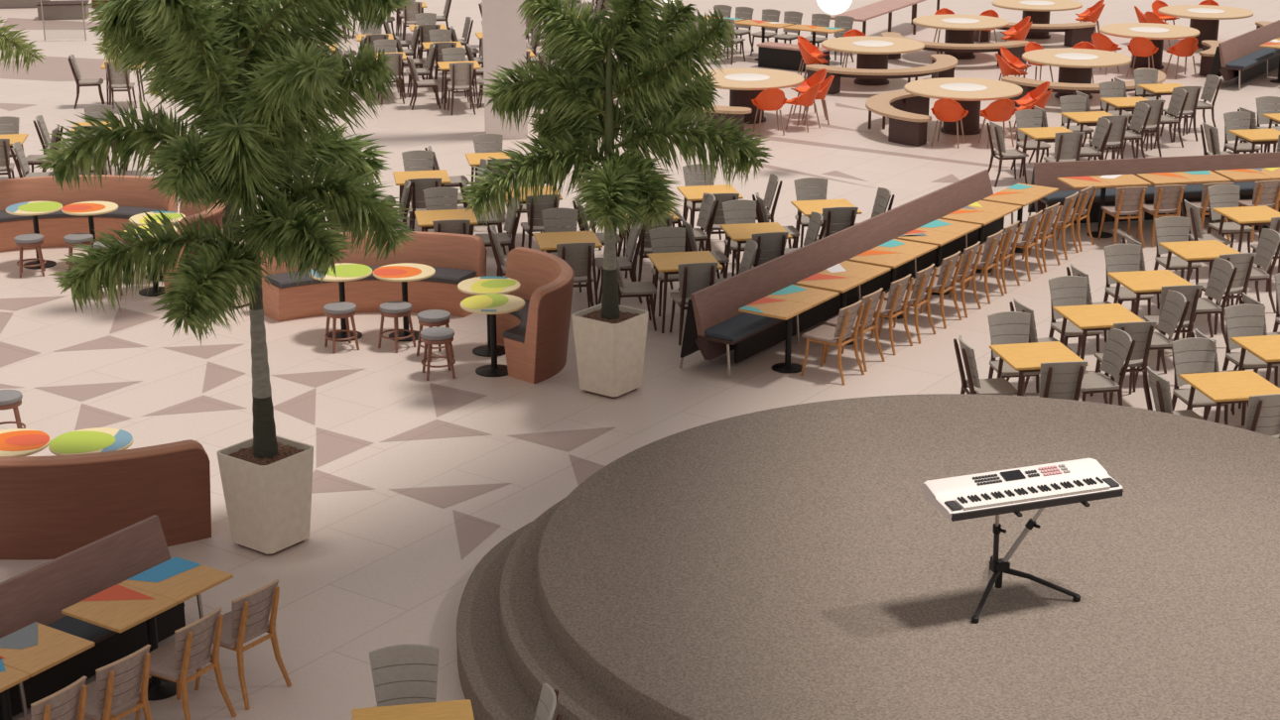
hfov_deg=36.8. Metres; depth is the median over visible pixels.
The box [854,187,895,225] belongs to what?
dining chair
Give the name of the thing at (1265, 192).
oak chair
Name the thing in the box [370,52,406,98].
square table
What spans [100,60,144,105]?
square table
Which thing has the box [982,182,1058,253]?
table
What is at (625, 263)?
dining chair
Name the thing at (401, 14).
dining chair
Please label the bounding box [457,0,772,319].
palm tree
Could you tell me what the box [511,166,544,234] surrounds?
dining chair
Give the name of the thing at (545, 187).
square table
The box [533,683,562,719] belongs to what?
dining chair
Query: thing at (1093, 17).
armchair
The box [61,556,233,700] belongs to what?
table
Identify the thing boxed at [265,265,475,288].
seat cushion
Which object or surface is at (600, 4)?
dining chair
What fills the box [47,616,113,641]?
seat cushion
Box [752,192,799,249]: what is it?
dining chair
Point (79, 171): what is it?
dining chair
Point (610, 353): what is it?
planter
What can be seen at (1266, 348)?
square table
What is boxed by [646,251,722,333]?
square table
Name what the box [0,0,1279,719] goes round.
floor
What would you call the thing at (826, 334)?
oak chair
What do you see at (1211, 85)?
dining chair
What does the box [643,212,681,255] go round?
dining chair
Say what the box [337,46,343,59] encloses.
dining chair
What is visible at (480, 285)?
round table
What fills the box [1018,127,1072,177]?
square table
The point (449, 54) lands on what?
dining chair
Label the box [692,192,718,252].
dining chair
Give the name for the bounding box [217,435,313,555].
planter
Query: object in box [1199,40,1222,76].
bench
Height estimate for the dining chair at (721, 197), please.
0.926 m
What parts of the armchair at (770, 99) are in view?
leg, leg, leg, leg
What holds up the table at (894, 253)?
on the floor
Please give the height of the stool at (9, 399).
0.492 m
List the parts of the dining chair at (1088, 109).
backrest, leg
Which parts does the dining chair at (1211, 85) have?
seat, leg, backrest, leg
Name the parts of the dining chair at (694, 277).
leg, seat, leg, backrest, leg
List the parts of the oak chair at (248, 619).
leg, seat, seat frame, leg, backrest, leg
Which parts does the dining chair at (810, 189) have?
leg, seat, backrest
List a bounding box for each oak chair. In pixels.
[18,675,87,719]
[77,644,152,719]
[134,607,236,719]
[194,579,291,710]
[800,300,864,384]
[823,288,885,372]
[852,273,913,355]
[878,263,937,343]
[905,251,963,328]
[924,241,983,317]
[948,229,1006,303]
[966,221,1022,293]
[991,210,1045,280]
[1008,202,1062,271]
[1027,191,1081,259]
[1044,184,1097,252]
[1097,186,1148,248]
[1136,184,1185,247]
[1185,182,1233,241]
[1238,179,1279,242]
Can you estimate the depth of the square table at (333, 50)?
36.35 m
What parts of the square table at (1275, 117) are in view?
leg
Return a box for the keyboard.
[922,458,1123,521]
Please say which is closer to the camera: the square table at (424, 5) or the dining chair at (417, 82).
the dining chair at (417, 82)
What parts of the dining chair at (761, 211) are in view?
leg, leg, backrest, seat, leg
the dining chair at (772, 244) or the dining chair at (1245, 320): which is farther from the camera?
the dining chair at (772, 244)
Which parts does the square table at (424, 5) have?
leg, leg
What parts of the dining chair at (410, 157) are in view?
backrest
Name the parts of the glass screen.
post, post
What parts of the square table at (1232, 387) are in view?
leg, leg, leg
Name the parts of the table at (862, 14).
leg, leg, leg, leg, leg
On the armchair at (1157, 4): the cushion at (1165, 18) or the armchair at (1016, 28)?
the cushion at (1165, 18)
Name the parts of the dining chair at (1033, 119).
leg, backrest, seat frame, seat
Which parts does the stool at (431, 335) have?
leg, leg, seat, leg, leg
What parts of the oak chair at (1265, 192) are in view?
seat, leg, backrest, leg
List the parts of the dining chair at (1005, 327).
leg, backrest, seat, seat frame, leg, leg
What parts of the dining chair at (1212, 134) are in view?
leg, backrest, leg, seat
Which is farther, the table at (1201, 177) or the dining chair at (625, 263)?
the table at (1201, 177)
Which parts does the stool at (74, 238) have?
leg, seat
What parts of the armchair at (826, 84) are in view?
leg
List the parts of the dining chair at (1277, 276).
leg, backrest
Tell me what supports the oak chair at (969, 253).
on the floor
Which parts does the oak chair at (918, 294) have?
leg, leg, seat, seat frame, leg, backrest, leg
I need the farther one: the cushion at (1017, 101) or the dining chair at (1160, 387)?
the cushion at (1017, 101)
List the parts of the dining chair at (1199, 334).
leg, backrest, leg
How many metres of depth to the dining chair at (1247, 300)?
19.64 m
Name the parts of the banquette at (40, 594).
leg, backrest, panel, seat, leg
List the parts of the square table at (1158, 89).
leg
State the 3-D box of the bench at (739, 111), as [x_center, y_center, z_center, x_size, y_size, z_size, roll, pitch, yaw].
[0.902,-4.140,32.637,0.764,0.460,2.299,-14,23,-38]
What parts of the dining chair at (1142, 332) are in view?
leg, leg, seat, seat frame, leg, backrest, leg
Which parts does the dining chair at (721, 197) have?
leg, seat, seat frame, backrest, leg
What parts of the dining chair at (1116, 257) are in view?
leg, backrest, seat frame, seat, leg, leg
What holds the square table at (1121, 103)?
on the floor
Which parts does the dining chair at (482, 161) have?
seat, backrest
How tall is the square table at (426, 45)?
0.751 m
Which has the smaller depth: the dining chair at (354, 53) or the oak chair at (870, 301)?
the oak chair at (870, 301)
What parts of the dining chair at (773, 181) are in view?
backrest, leg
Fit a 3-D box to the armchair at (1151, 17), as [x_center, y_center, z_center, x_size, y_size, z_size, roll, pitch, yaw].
[10.992,-7.023,40.962,0.580,0.820,0.617,-9,20,-27]
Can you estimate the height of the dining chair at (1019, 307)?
0.926 m
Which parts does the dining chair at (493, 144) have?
backrest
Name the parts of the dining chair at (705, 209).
seat, leg, backrest, leg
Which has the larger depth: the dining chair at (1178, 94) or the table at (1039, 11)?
the table at (1039, 11)
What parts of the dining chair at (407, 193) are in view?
backrest, leg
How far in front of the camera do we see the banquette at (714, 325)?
21.68 m
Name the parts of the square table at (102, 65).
leg, leg, leg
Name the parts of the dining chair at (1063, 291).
leg, leg, backrest, seat frame, seat, leg, leg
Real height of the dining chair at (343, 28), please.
0.926 m
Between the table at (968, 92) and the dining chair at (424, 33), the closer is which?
the table at (968, 92)
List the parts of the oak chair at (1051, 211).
seat, seat frame, leg, backrest, leg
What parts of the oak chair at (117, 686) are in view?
leg, seat, seat frame, backrest, leg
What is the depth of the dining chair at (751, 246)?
21.82 m
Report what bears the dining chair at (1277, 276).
on the floor
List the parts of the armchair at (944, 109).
leg, leg, leg, leg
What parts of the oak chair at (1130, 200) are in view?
leg, leg, seat, seat frame, leg, backrest, leg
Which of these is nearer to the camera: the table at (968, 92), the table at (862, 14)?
the table at (968, 92)
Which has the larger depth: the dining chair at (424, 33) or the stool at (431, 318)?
the dining chair at (424, 33)
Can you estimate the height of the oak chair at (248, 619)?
0.822 m
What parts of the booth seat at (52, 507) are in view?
backrest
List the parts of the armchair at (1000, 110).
leg, leg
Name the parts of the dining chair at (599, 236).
leg, backrest, seat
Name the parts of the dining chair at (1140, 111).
seat, seat frame, leg, backrest, leg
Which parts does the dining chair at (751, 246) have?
seat, backrest, leg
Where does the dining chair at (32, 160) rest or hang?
on the floor
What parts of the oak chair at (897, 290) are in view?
seat, seat frame, leg, backrest, leg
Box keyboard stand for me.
[971,502,1090,624]
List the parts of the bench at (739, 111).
seat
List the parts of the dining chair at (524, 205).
seat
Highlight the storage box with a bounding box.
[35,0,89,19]
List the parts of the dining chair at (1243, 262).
seat, seat frame, leg, backrest, leg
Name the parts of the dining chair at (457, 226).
leg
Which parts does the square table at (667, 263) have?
leg, leg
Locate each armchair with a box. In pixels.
[751,88,787,135]
[785,82,820,131]
[790,68,826,118]
[797,35,828,76]
[797,42,828,78]
[798,75,834,125]
[842,28,865,67]
[930,98,968,148]
[933,7,954,42]
[974,9,998,43]
[978,98,1017,147]
[995,52,1027,80]
[999,46,1031,78]
[1000,15,1030,41]
[1001,21,1032,41]
[1012,81,1049,127]
[1014,89,1051,137]
[1023,41,1053,82]
[1072,41,1095,83]
[1075,0,1104,32]
[1075,3,1105,32]
[1090,32,1121,75]
[1126,36,1158,77]
[1134,5,1146,22]
[1145,10,1170,47]
[1152,0,1179,24]
[1164,36,1198,78]
[1198,0,1219,5]
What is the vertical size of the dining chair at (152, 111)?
0.926 m
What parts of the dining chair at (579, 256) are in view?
leg, backrest, seat frame, seat, leg, leg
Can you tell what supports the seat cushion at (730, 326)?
on the banquette at (714, 325)
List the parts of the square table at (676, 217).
leg, leg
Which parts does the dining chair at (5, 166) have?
backrest, seat, leg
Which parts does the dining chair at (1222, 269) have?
seat frame, seat, leg, backrest, leg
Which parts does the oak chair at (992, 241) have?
seat, seat frame, leg, backrest, leg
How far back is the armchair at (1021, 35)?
39.24 m
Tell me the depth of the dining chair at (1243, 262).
21.40 m
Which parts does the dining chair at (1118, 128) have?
leg, seat, seat frame, backrest, leg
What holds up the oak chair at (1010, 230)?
on the floor
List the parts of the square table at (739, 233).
leg, leg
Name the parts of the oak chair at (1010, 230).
seat, seat frame, leg, backrest, leg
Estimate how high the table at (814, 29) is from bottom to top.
0.748 m
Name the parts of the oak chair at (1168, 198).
leg, leg, seat, seat frame, backrest, leg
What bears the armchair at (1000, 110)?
on the floor
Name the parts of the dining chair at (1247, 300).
leg, backrest, seat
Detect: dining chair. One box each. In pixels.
[0,116,23,175]
[0,138,14,178]
[9,141,52,177]
[25,125,63,173]
[33,115,72,172]
[56,161,87,174]
[67,54,104,109]
[70,130,96,172]
[74,126,112,175]
[83,104,115,167]
[104,61,136,109]
[123,111,158,175]
[329,30,357,69]
[337,8,347,42]
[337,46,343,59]
[348,36,367,83]
[360,21,382,34]
[365,34,388,78]
[369,643,439,707]
[373,39,398,92]
[374,16,394,37]
[375,195,395,201]
[378,53,404,104]
[383,18,411,49]
[393,35,425,79]
[395,26,420,68]
[397,180,412,225]
[398,0,415,36]
[401,1,422,40]
[401,150,433,224]
[405,43,437,97]
[406,55,440,110]
[407,178,441,231]
[414,12,436,58]
[417,24,440,68]
[423,186,458,232]
[424,145,469,207]
[428,28,451,60]
[432,219,470,235]
[433,42,457,91]
[436,0,451,39]
[441,47,469,103]
[446,62,475,115]
[448,25,479,57]
[449,16,473,47]
[457,158,490,228]
[459,180,506,255]
[464,43,483,96]
[465,41,483,67]
[472,133,503,170]
[475,197,521,252]
[476,78,484,108]
[478,2,482,41]
[482,158,513,226]
[487,225,506,276]
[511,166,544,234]
[520,194,560,249]
[525,12,533,36]
[525,25,539,56]
[525,50,529,64]
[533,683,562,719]
[537,53,549,80]
[541,207,581,292]
[556,243,595,307]
[560,200,601,251]
[562,0,581,16]
[569,2,589,14]
[572,198,621,256]
[595,221,644,304]
[596,0,605,14]
[603,0,614,16]
[616,256,656,331]
[620,224,647,256]
[635,215,673,289]
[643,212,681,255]
[648,227,685,316]
[669,262,718,345]
[677,216,729,290]
[682,163,721,240]
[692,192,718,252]
[698,193,739,261]
[713,4,732,52]
[714,17,745,64]
[714,239,762,283]
[720,199,756,276]
[724,6,754,54]
[736,173,782,222]
[750,8,780,55]
[751,232,788,268]
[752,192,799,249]
[772,10,803,43]
[783,211,826,254]
[791,177,827,248]
[805,13,831,59]
[816,206,858,241]
[833,15,854,65]
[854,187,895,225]
[953,335,1017,395]
[986,121,1028,186]
[987,311,1040,396]
[1006,298,1071,393]
[1010,109,1050,176]
[1024,361,1087,400]
[1027,105,1054,162]
[1043,131,1085,162]
[1048,275,1102,372]
[1056,95,1093,158]
[1063,263,1110,355]
[1073,90,1110,147]
[1079,118,1112,160]
[1080,328,1136,405]
[1087,115,1129,160]
[1090,321,1156,408]
[1098,81,1132,141]
[1103,244,1153,315]
[1104,102,1151,159]
[1111,77,1146,130]
[1119,289,1189,386]
[1120,234,1159,312]
[1123,100,1165,158]
[1130,68,1164,125]
[1142,366,1205,420]
[1143,87,1188,148]
[1143,284,1202,371]
[1153,216,1201,284]
[1159,86,1201,141]
[1167,257,1237,345]
[1171,337,1228,425]
[1174,199,1231,277]
[1180,74,1222,132]
[1190,328,1249,420]
[1193,253,1256,334]
[1200,123,1234,155]
[1206,184,1253,253]
[1219,228,1279,313]
[1222,303,1279,408]
[1223,111,1261,153]
[1233,292,1279,371]
[1235,393,1279,438]
[1236,107,1275,153]
[1249,96,1279,152]
[1250,217,1279,291]
[1273,272,1279,332]
[1276,134,1279,151]
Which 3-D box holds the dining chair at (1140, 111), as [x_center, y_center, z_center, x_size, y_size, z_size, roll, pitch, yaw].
[7.610,-3.534,30.025,0.569,0.926,0.439,-3,18,-10]
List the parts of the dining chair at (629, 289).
leg, backrest, seat frame, seat, leg, leg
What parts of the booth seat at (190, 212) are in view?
seat, backrest, panel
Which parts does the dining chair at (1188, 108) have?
leg, seat frame, seat, leg, backrest, leg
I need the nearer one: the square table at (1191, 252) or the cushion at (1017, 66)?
the square table at (1191, 252)
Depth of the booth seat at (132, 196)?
25.17 m
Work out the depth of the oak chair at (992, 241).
22.63 m
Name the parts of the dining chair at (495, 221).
leg, backrest, seat frame, seat, leg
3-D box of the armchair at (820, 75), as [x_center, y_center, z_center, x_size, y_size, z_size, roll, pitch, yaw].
[2.987,-4.681,33.733,0.580,0.820,0.617,-6,19,-18]
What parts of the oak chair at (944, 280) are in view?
seat, seat frame, leg, backrest, leg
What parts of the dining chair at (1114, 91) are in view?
backrest, seat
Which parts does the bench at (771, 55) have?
seat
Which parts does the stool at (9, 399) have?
seat, leg, leg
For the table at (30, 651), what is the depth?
12.38 m
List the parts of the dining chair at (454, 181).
backrest, seat frame, seat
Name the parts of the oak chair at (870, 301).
leg, seat, seat frame, leg, backrest, leg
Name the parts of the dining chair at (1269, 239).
leg, seat frame, seat, backrest, leg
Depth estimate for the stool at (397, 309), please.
20.83 m
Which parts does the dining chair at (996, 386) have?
leg, seat frame, leg, backrest, seat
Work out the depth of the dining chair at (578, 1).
41.76 m
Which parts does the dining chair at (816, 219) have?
seat, backrest, leg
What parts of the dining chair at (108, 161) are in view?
leg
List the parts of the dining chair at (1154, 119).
leg, seat frame, seat, leg, backrest, leg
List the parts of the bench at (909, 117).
leg, leg, rail, seat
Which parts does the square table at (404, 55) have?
leg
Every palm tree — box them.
[0,16,45,73]
[33,0,418,458]
[91,0,296,238]
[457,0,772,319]
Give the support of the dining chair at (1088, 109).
on the floor
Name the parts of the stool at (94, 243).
seat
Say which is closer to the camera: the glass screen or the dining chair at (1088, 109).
the dining chair at (1088, 109)
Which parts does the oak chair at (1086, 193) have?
seat, leg, backrest, leg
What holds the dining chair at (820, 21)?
on the floor
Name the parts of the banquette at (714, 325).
panel, leg, seat, leg, leg, panel, leg, leg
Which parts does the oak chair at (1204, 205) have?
seat, leg, backrest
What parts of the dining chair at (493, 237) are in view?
leg, backrest, seat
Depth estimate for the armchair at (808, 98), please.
32.41 m
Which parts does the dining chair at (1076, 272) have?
leg, backrest, seat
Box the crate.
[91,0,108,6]
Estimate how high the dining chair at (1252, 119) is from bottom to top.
0.926 m
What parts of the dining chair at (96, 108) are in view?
backrest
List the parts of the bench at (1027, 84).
seat, rail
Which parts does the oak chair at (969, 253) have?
seat, seat frame, leg, backrest, leg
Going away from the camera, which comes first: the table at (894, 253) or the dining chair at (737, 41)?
the table at (894, 253)
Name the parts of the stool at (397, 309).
leg, seat, leg, leg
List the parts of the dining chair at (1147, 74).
backrest, seat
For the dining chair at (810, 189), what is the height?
0.926 m
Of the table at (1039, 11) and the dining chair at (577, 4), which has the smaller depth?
the dining chair at (577, 4)
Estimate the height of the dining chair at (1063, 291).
0.926 m
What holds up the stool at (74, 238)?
on the floor
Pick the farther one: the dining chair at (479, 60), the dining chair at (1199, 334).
the dining chair at (479, 60)
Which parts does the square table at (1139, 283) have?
leg, leg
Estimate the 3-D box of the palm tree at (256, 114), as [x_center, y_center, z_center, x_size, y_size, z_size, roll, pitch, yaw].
[-3.090,-1.101,14.819,2.896,4.121,2.242,-6,19,-19]
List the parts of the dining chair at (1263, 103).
backrest, seat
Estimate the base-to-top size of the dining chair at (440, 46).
0.926 m
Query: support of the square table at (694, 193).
on the floor
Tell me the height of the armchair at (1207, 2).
0.820 m
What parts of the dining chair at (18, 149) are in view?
leg, backrest, seat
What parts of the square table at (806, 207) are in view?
leg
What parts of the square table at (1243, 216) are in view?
leg, leg, leg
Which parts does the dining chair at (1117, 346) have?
leg, seat, seat frame, leg, backrest, leg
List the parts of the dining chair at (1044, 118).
leg, backrest, leg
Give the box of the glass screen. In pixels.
[40,0,86,40]
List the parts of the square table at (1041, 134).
leg, leg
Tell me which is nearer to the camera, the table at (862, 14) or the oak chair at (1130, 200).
the oak chair at (1130, 200)
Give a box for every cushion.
[0,206,166,222]
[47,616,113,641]
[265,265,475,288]
[503,299,529,342]
[704,312,779,341]
[794,87,809,92]
[811,53,824,58]
[1015,64,1027,69]
[1016,100,1031,104]
[1042,181,1254,202]
[1159,15,1176,20]
[1225,47,1279,68]
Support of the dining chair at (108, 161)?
on the floor
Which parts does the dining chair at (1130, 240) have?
backrest, leg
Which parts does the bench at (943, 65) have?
seat, rail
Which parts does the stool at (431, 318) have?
leg, seat, leg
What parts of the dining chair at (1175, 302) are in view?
leg, seat, seat frame, leg, backrest, leg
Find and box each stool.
[0,389,25,428]
[13,233,46,277]
[63,233,93,269]
[93,240,123,282]
[100,275,123,299]
[323,301,359,354]
[378,300,416,353]
[416,309,454,362]
[420,327,455,381]
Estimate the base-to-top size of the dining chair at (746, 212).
0.926 m
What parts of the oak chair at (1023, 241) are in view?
seat, seat frame, leg, backrest, leg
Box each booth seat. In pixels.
[0,174,177,252]
[0,439,211,559]
[161,196,225,292]
[259,231,487,322]
[496,247,574,383]
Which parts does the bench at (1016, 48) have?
seat, rail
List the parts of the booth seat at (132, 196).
seat, backrest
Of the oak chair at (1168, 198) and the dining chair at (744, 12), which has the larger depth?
the dining chair at (744, 12)
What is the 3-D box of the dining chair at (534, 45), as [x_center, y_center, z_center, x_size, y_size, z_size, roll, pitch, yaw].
[-2.253,-6.169,38.159,0.569,0.926,0.439,-3,18,-9]
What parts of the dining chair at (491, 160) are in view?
backrest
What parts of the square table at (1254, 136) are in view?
leg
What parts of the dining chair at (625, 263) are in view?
leg, leg, seat, backrest, leg, leg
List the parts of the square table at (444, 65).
leg, leg, leg, leg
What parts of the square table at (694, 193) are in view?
leg, leg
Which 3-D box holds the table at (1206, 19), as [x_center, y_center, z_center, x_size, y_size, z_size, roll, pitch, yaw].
[12.120,-7.130,41.387,1.970,0.757,1.970,0,18,0]
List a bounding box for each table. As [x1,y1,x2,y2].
[0,133,28,169]
[0,428,50,456]
[0,622,95,719]
[5,201,62,268]
[48,427,133,455]
[61,201,118,248]
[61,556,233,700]
[71,121,123,175]
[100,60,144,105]
[124,225,177,296]
[128,211,185,280]
[309,262,372,341]
[324,43,337,69]
[351,699,474,719]
[355,33,393,43]
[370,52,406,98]
[373,262,435,341]
[392,169,450,214]
[395,1,427,35]
[408,24,446,59]
[414,208,477,235]
[422,41,463,79]
[437,60,481,110]
[457,276,520,357]
[460,293,524,377]
[465,151,512,185]
[475,32,482,75]
[503,185,562,234]
[525,49,535,76]
[532,230,602,305]
[618,212,679,278]
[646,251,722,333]
[676,184,743,236]
[691,68,804,124]
[702,14,744,55]
[720,222,792,278]
[734,19,793,60]
[738,284,839,374]
[782,24,845,45]
[790,198,861,248]
[795,260,891,345]
[821,35,924,85]
[830,0,939,37]
[849,239,937,319]
[896,219,981,295]
[903,77,1023,135]
[912,13,1009,59]
[941,200,1022,273]
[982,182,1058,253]
[989,341,1088,395]
[992,0,1082,39]
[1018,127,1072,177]
[1022,48,1131,99]
[1052,303,1145,392]
[1057,174,1151,238]
[1060,111,1115,159]
[1098,22,1199,69]
[1100,96,1151,151]
[1107,269,1192,339]
[1136,170,1230,233]
[1137,83,1187,135]
[1157,4,1253,48]
[1158,240,1239,305]
[1178,370,1279,425]
[1212,205,1279,264]
[1214,167,1279,230]
[1228,128,1279,153]
[1230,334,1279,411]
[1259,38,1279,83]
[1263,113,1279,152]
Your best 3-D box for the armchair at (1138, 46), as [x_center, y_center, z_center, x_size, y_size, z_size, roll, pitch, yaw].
[9.812,-5.946,37.637,0.617,0.820,0.580,9,20,26]
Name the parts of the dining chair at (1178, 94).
seat, seat frame, leg, backrest, leg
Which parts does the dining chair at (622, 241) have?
leg, leg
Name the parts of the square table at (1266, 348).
leg, leg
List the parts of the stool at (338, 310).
leg, leg, seat, leg, leg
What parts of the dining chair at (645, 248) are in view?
leg, seat, backrest, leg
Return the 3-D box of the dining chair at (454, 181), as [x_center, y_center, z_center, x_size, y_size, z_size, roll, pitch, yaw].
[-2.686,-2.518,26.890,0.569,0.926,0.439,-4,18,-12]
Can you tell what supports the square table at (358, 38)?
on the floor
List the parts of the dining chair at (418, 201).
leg, seat, backrest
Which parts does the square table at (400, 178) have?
leg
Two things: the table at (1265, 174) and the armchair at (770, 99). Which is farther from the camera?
the armchair at (770, 99)
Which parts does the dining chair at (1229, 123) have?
leg, backrest, seat frame, seat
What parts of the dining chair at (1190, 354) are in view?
leg, backrest, seat, seat frame, leg, leg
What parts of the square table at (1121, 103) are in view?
leg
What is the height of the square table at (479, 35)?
0.751 m
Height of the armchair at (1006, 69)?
0.820 m
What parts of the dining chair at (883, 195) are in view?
backrest, leg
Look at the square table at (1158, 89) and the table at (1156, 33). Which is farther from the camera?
the table at (1156, 33)
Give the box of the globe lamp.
[816,0,852,14]
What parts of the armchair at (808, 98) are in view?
leg, leg, leg, leg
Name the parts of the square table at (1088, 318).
leg, leg, leg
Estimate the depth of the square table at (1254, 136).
28.47 m
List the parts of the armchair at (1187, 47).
leg, leg, leg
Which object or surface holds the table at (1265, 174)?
on the floor
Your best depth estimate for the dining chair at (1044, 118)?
29.65 m
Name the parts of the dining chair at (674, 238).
leg, leg, seat, backrest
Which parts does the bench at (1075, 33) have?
rail, seat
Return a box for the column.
[481,0,527,139]
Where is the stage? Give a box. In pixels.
[456,393,1279,719]
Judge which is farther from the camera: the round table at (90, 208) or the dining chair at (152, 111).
the dining chair at (152, 111)
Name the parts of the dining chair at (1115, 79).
backrest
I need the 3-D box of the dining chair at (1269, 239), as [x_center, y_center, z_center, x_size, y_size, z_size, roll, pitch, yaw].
[7.078,-1.032,22.302,0.569,0.926,0.439,-3,18,-8]
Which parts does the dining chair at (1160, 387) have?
leg, backrest, leg, seat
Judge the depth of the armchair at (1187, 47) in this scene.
37.46 m
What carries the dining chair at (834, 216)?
on the floor
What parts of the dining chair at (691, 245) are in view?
leg, leg, backrest, seat, leg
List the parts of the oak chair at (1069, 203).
seat, seat frame, leg, backrest, leg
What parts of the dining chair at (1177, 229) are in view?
leg, backrest, seat frame, seat, leg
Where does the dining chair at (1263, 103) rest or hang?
on the floor
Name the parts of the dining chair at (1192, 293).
leg, seat, seat frame, backrest, leg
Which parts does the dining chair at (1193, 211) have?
leg, backrest, leg, seat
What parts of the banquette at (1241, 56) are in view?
panel, leg, backrest, seat, panel, leg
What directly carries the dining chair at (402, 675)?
on the floor
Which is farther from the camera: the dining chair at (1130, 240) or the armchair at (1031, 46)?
the armchair at (1031, 46)
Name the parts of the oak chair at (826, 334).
leg, leg, seat, seat frame, leg, backrest, leg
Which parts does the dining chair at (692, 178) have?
leg, seat, backrest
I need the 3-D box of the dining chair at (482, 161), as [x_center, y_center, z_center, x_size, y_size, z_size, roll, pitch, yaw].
[-2.299,-2.219,25.967,0.569,0.926,0.439,-4,18,-12]
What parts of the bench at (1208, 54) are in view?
seat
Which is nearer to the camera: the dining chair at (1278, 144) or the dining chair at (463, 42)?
the dining chair at (1278, 144)
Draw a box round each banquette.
[0,514,203,719]
[679,169,1013,379]
[1027,151,1279,226]
[1210,19,1279,90]
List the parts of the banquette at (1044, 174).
panel, seat, leg, backrest, panel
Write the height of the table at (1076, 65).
0.757 m
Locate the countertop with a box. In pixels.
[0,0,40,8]
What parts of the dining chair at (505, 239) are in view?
seat, seat frame, backrest, leg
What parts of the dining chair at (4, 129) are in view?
backrest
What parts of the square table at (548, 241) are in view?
leg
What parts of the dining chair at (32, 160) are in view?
seat, backrest, leg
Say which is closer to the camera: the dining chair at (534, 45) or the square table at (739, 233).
the square table at (739, 233)
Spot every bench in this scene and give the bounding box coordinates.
[660,105,751,136]
[757,41,830,72]
[805,54,957,94]
[865,89,931,146]
[881,31,1028,66]
[974,21,1096,47]
[1001,67,1165,110]
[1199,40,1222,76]
[1255,20,1273,28]
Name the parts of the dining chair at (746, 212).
leg, leg, seat, backrest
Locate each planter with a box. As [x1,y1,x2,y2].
[203,229,249,307]
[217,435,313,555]
[571,303,648,398]
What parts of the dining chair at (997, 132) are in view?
leg, backrest, leg, seat frame, seat, leg, leg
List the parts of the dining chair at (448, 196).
backrest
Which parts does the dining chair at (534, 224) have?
leg, leg, seat, backrest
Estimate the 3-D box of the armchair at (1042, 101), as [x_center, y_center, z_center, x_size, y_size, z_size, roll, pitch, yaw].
[6.524,-4.096,31.927,0.580,0.820,0.617,10,20,28]
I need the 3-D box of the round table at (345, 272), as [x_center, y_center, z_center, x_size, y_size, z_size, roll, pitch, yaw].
[-3.290,-0.622,21.305,0.684,0.752,0.684,0,18,0]
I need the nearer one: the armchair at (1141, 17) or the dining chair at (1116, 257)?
the dining chair at (1116, 257)
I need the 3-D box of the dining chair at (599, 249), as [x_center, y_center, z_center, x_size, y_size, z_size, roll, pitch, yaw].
[-0.779,-1.914,25.025,0.569,0.926,0.439,-2,18,-6]
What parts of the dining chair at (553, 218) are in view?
backrest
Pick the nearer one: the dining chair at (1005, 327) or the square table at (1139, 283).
the dining chair at (1005, 327)
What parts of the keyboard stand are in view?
leg, support arm, leg, support arm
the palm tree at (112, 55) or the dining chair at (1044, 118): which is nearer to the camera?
the palm tree at (112, 55)
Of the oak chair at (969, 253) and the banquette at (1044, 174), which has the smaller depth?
the oak chair at (969, 253)
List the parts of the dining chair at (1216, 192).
leg, backrest, seat frame, seat, leg, leg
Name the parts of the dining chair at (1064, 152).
leg, seat, backrest, leg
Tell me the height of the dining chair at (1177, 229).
0.926 m
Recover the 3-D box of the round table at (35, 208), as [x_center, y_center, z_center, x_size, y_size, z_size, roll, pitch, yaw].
[-7.570,-1.556,24.188,0.684,0.752,0.684,0,18,0]
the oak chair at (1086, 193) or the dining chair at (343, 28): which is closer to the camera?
the oak chair at (1086, 193)
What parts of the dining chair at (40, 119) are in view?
leg, backrest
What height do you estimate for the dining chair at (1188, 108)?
0.926 m
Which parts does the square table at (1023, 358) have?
leg, leg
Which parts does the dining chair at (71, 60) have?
leg, backrest, seat frame, seat, leg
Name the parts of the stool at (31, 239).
leg, seat, leg, leg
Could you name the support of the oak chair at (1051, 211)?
on the floor
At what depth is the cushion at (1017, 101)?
32.47 m
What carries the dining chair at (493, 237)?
on the floor
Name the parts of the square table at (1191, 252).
leg, leg, leg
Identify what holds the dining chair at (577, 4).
on the floor
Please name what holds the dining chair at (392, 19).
on the floor
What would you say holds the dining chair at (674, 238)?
on the floor
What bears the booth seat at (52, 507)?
on the floor
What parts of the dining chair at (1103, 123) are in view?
seat, seat frame, backrest, leg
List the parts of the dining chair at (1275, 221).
seat, leg, backrest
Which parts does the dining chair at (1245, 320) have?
leg, backrest, seat frame, seat, leg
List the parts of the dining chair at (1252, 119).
backrest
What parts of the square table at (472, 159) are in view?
leg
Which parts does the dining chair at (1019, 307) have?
leg, backrest, leg, seat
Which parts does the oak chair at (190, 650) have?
leg, leg, seat, seat frame, leg, backrest, leg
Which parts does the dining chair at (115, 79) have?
leg, leg, backrest, seat, seat frame, leg, leg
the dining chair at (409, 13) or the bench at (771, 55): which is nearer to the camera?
the bench at (771, 55)
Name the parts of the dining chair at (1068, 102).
backrest, seat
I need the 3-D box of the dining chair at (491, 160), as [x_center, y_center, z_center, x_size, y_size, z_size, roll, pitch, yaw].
[-1.929,-2.350,26.369,0.439,0.926,0.569,-3,18,-8]

